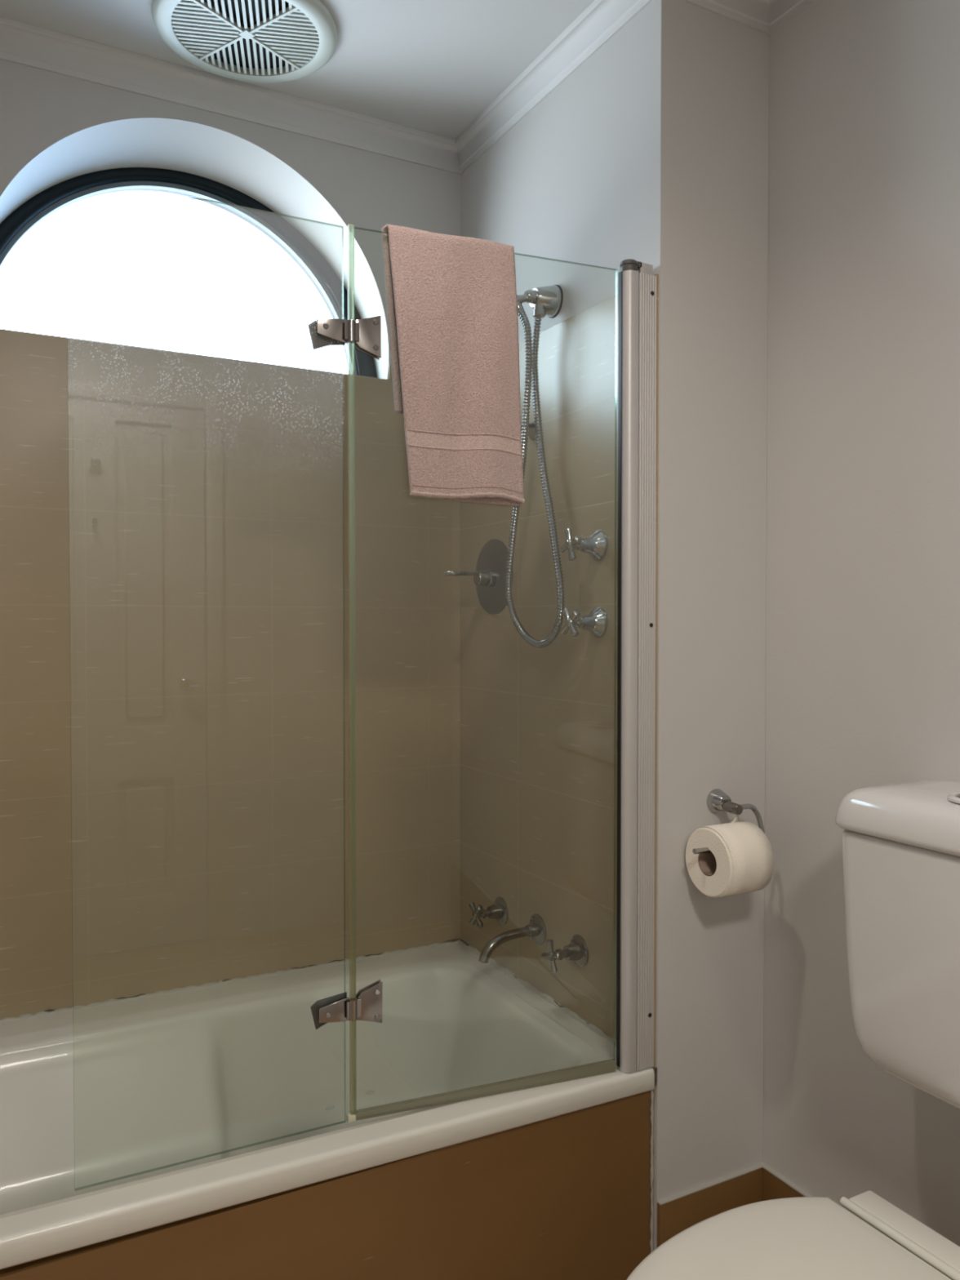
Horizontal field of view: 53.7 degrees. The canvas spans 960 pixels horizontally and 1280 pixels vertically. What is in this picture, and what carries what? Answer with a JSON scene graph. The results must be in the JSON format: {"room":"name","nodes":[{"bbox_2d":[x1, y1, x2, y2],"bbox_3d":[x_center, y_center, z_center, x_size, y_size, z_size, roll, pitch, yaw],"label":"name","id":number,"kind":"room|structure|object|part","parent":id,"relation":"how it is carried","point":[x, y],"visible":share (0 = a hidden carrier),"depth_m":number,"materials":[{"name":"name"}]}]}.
{"room":"bathroom","nodes":[
{"label":"bathroom","id":0,"kind":"room"},
{"bbox_2d":[0,59,460,379],"bbox_3d":[-0.731,0.026,1.960,2.071,2.352,0.140,-1,1,-28],"label":"wall","id":1,"kind":"structure","parent":0,"point":[55,128],"depth_m":2.02,"materials":[{"name":"grey paint"}]},
{"bbox_2d":[0,167,377,377],"bbox_3d":[-0.655,-0.804,2.096,0.962,0.491,0.064,-1,1,-28],"label":"window","id":2,"kind":"structure","parent":1,"relation":"in","point":[57,197],"depth_m":2.09,"materials":[{"name":"black metal"}]},
{"bbox_2d":[0,328,460,1019],"bbox_3d":[-0.747,0.073,1.950,1.512,1.391,0.144,-1,1,-28],"label":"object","id":3,"kind":"structure","parent":1,"relation":"attached to","point":[199,553],"depth_m":1.97,"materials":[{"name":"beige tile"}]},
{"bbox_2d":[0,16,460,174],"bbox_3d":[-0.706,-1.118,1.855,1.516,0.063,0.030,-1,1,-28],"label":"trim","id":4,"kind":"structure","parent":1,"relation":"attached to","point":[21,43],"depth_m":1.94,"materials":[{"name":"white paint"}]},
{"bbox_2d":[0,0,595,139],"bbox_3d":[-0.020,-1.163,0.564,2.221,0.080,3.351,-1,1,-28],"label":"ceiling","id":5,"kind":"structure","parent":0,"point":[432,66],"depth_m":1.82,"materials":[{"name":"white paint"}]},
{"bbox_2d":[151,0,337,83],"bbox_3d":[-0.436,-1.137,1.771,0.336,0.018,0.336,0,1,-10],"label":"ceiling vent","id":6,"kind":"object","parent":5,"relation":"in","point":[250,41],"visible":1,"depth_m":1.78,"materials":[{"name":"white plastic"}]},
{"bbox_2d":[460,0,768,1250],"bbox_3d":[0.232,0.025,1.993,0.245,2.352,0.754,-1,1,-28],"label":"wall","id":7,"kind":"structure","parent":0,"point":[654,151],"depth_m":1.66,"materials":[{"name":"grey paint"}]},
{"bbox_2d":[444,538,513,614],"bbox_3d":[-0.022,-0.139,2.065,0.122,0.166,0.166,-1,1,-28],"label":"shower mixer","id":8,"kind":"object","parent":7,"relation":"attached to","point":[489,575],"visible":0.88,"depth_m":2.08,"materials":[{"name":"grey metal"}]},
{"bbox_3d":[-0.031,-0.145,2.060,0.102,0.013,0.024,-1,1,-28],"label":"lever","id":9,"kind":"part","parent":8,"relation":"part of","materials":[{"name":"silver metal"}]},
{"bbox_2d":[468,897,508,928],"bbox_3d":[0.016,0.594,2.062,0.071,0.060,0.060,-1,1,-28],"label":"tap","id":10,"kind":"object","parent":7,"relation":"attached to","point":[498,911],"visible":1,"depth_m":2.06,"materials":[{"name":"silver metal"}]},
{"bbox_3d":[-0.009,0.594,2.049,0.015,0.052,0.052,-1,1,-28],"label":"cross handle","id":11,"kind":"part","parent":10,"relation":"part of","materials":[{"name":"silver metal"}]},
{"bbox_2d":[478,913,546,963],"bbox_3d":[0.059,0.602,1.913,0.137,0.078,0.062,-1,1,-28],"label":"spout","id":12,"kind":"object","parent":7,"relation":"attached to","point":[536,929],"visible":1,"depth_m":1.92,"materials":[{"name":"silver metal"}]},
{"bbox_2d":[521,422,536,440],"bbox_3d":[0.096,-0.427,1.934,0.032,0.040,0.038,-1,1,-28],"label":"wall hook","id":13,"kind":"object","parent":7,"relation":"attached to","point":[531,433],"visible":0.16,"depth_m":1.94,"materials":[{"name":"silver metal"}]},
{"bbox_3d":[0.109,-0.428,1.940,0.004,0.038,0.038,-1,1,-28],"label":"hook plate","id":14,"kind":"part","parent":13,"relation":"part of","materials":[{"name":"silver metal"}]},
{"bbox_2d":[516,284,563,319],"bbox_3d":[0.109,-0.666,1.857,0.086,0.070,0.063,-1,1,-28],"label":"bracket","id":15,"kind":"object","parent":7,"relation":"attached to","point":[547,300],"visible":0.98,"depth_m":1.85,"materials":[{"name":"silver metal"}]},
{"bbox_2d":[505,302,564,648],"bbox_3d":[0.093,-0.323,1.872,0.063,0.677,0.194,-1,1,-28],"label":"shower hose","id":16,"kind":"object","parent":15,"relation":"hanging from","point":[531,374],"visible":0.93,"depth_m":1.85,"materials":[{"name":"silver metal"}]},
{"bbox_2d":[533,302,546,319],"bbox_3d":[0.116,-0.645,1.856,0.025,0.027,0.026,-1,1,-28],"label":"outlet","id":17,"kind":"object","parent":15,"relation":"attached to","point":[540,308],"depth_m":1.85,"materials":[{"name":"silver metal"}]},
{"bbox_2d":[454,0,652,174],"bbox_3d":[0.122,-1.118,1.884,0.030,0.063,0.764,-1,1,-28],"label":"trim","id":18,"kind":"structure","parent":7,"relation":"attached to","point":[602,19],"depth_m":1.87,"materials":[{"name":"white paint"}]},
{"bbox_2d":[459,273,658,1093],"bbox_3d":[0.126,0.073,1.928,0.006,1.391,0.730,-1,1,-28],"label":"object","id":19,"kind":"structure","parent":7,"relation":"attached to","point":[536,724],"depth_m":1.88,"materials":[{"name":"beige tile"}]},
{"bbox_2d":[541,934,588,973],"bbox_3d":[0.159,0.594,1.796,0.071,0.060,0.060,-1,1,-28],"label":"tap","id":20,"kind":"object","parent":7,"relation":"attached to","point":[577,951],"visible":1,"depth_m":1.79,"materials":[{"name":"silver metal"}]},
{"bbox_3d":[0.135,0.595,1.782,0.015,0.059,0.059,-1,1,-28],"label":"cross handle","id":21,"kind":"part","parent":20,"relation":"part of","materials":[{"name":"silver metal"}]},
{"bbox_2d":[559,528,608,560],"bbox_3d":[0.188,-0.173,1.729,0.071,0.060,0.060,-1,1,-28],"label":"tap","id":22,"kind":"object","parent":7,"relation":"attached to","point":[596,545],"visible":1,"depth_m":1.72,"materials":[{"name":"silver metal"}]},
{"bbox_3d":[0.163,-0.173,1.715,0.015,0.060,0.060,-1,1,-28],"label":"cross handle","id":23,"kind":"part","parent":22,"relation":"part of","materials":[{"name":"silver metal"}]},
{"bbox_2d":[560,606,608,637],"bbox_3d":[0.188,-0.032,1.731,0.071,0.057,0.057,-1,1,-28],"label":"tap","id":24,"kind":"object","parent":7,"relation":"attached to","point":[596,622],"visible":1,"depth_m":1.72,"materials":[{"name":"silver metal"}]},
{"bbox_3d":[0.163,-0.032,1.718,0.015,0.052,0.052,-1,1,-28],"label":"cross handle","id":25,"kind":"part","parent":24,"relation":"part of","materials":[{"name":"silver metal"}]},
{"bbox_2d":[657,1168,762,1247],"bbox_3d":[0.408,1.084,1.676,0.236,0.247,0.010,-1,1,-28],"label":"baseboard","id":26,"kind":"structure","parent":7,"relation":"attached to","point":[675,1216],"depth_m":1.66,"materials":[{"name":"brown tile"}]},
{"bbox_2d":[681,0,769,35],"bbox_3d":[0.404,-1.113,1.619,0.275,0.063,0.030,-1,1,-28],"label":"trim","id":27,"kind":"structure","parent":7,"relation":"attached to","point":[753,14],"depth_m":1.66,"materials":[{"name":"white paint"}]},
{"bbox_2d":[692,788,764,853],"bbox_3d":[0.411,0.309,1.629,0.160,0.094,0.067,-1,1,-28],"label":"toilet roll holder","id":28,"kind":"object","parent":7,"relation":"attached to","point":[717,801],"visible":0.68,"depth_m":1.64,"materials":[{"name":"silver metal"}]},
{"bbox_2d":[685,814,773,897],"bbox_3d":[0.419,0.375,1.604,0.093,0.154,0.121,-1,1,-28],"label":"toilet roll","id":29,"kind":"object","parent":28,"relation":"hanging from","point":[740,860],"visible":0.99,"depth_m":1.57,"materials":[{"name":"white paper"}]},
{"bbox_3d":[0.434,0.289,1.634,0.019,0.021,0.037,-1,1,-28],"label":"post","id":30,"kind":"part","parent":28,"relation":"part of","materials":[{"name":"silver metal"}]},
{"bbox_2d":[762,0,959,1246],"bbox_3d":[0.938,0.044,1.046,0.100,2.352,3.251,-1,1,-28],"label":"wall","id":31,"kind":"structure","parent":0,"point":[863,575],"depth_m":1.55,"materials":[{"name":"grey paint"}]},
{"bbox_2d":[657,1162,813,1204],"bbox_3d":[0.960,0.979,0.659,0.245,0.002,2.318,-1,1,-28],"label":"trim","id":32,"kind":"structure","parent":31,"relation":"attached to","point":[762,1165],"depth_m":1.67,"materials":[{"name":"grey plastic"}]},
{"bbox_2d":[762,1168,804,1200],"bbox_3d":[1.065,1.103,0.718,0.010,0.247,2.317,-1,1,-28],"label":"baseboard","id":33,"kind":"structure","parent":31,"relation":"attached to","point":[773,1188],"depth_m":1.70,"materials":[{"name":"brown tile"}]},
{"bbox_2d":[769,0,817,35],"bbox_3d":[1.055,-1.095,0.670,0.030,0.063,2.318,-1,1,-28],"label":"trim","id":34,"kind":"structure","parent":31,"relation":"attached to","point":[781,11],"depth_m":1.66,"materials":[{"name":"white paint"}]},
{"bbox_2d":[835,779,959,1109],"bbox_3d":[0.668,0.409,1.257,0.180,0.413,0.376,-1,1,-28],"label":"toilet cistern","id":35,"kind":"object","parent":31,"relation":"attached to","point":[900,842],"visible":1,"depth_m":1.27,"materials":[{"name":"white ceramic"}]},
{"bbox_3d":[0.668,0.242,1.254,0.180,0.063,0.376,-1,1,-28],"label":"tank lid","id":36,"kind":"part","parent":35,"relation":"part of","materials":[{"name":"white ceramic"}]},
{"bbox_3d":[0.004,1.269,0.567,2.221,0.080,3.251,-1,1,-28],"label":"floor","id":37,"kind":"structure","parent":0,"visible":0},
{"bbox_2d":[0,937,657,1279],"bbox_3d":[-0.537,0.959,1.587,1.520,0.502,0.742,-1,1,-28],"label":"bathtub","id":38,"kind":"object","parent":37,"relation":"on","point":[553,1181],"visible":0.95,"depth_m":1.60,"materials":[{"name":"ceramic"}]},
{"bbox_2d":[66,197,656,1191],"bbox_3d":[-0.125,0.052,1.435,0.909,1.361,0.035,0,1,-24],"label":"screen","id":39,"kind":"object","parent":38,"relation":"on","point":[637,326],"visible":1,"depth_m":1.58,"materials":[{"name":"clear glass"}]},
{"bbox_3d":[-0.369,0.059,1.327,0.375,1.334,0.006,-1,1,-27],"label":"glass panel","id":40,"kind":"part","parent":39,"relation":"part of","materials":[{"name":"glass"}]},
{"bbox_2d":[381,224,524,506],"bbox_3d":[-0.038,-0.420,1.465,0.226,0.415,0.040,0,1,-22],"label":"towel","id":41,"kind":"object","parent":39,"relation":"hanging from","point":[451,303],"visible":1,"depth_m":1.46,"materials":[{"name":"fabric"}]},
{"bbox_3d":[0.019,0.049,1.504,0.449,1.325,0.006,0,1,-22],"label":"glass panel","id":42,"kind":"part","parent":39,"relation":"part of","materials":[{"name":"clear glass"}]},
{"bbox_3d":[0.247,0.058,1.595,0.024,1.342,0.030,-1,1,-28],"label":"pivot post","id":43,"kind":"part","parent":39,"relation":"part of","materials":[{"name":"silver metal"}]},
{"bbox_3d":[0.275,-0.611,1.599,0.026,0.040,0.021,-1,1,-28],"label":"wall plate","id":44,"kind":"part","parent":39,"relation":"part of","materials":[{"name":"silver metal"}]},
{"bbox_2d":[626,1190,959,1279],"bbox_3d":[0.427,0.918,1.137,0.601,0.600,0.348,-1,1,-28],"label":"toilet","id":45,"kind":"object","parent":37,"relation":"on","point":[797,1237],"visible":1,"depth_m":1.20,"materials":[{"name":"white plastic"}]}
]}

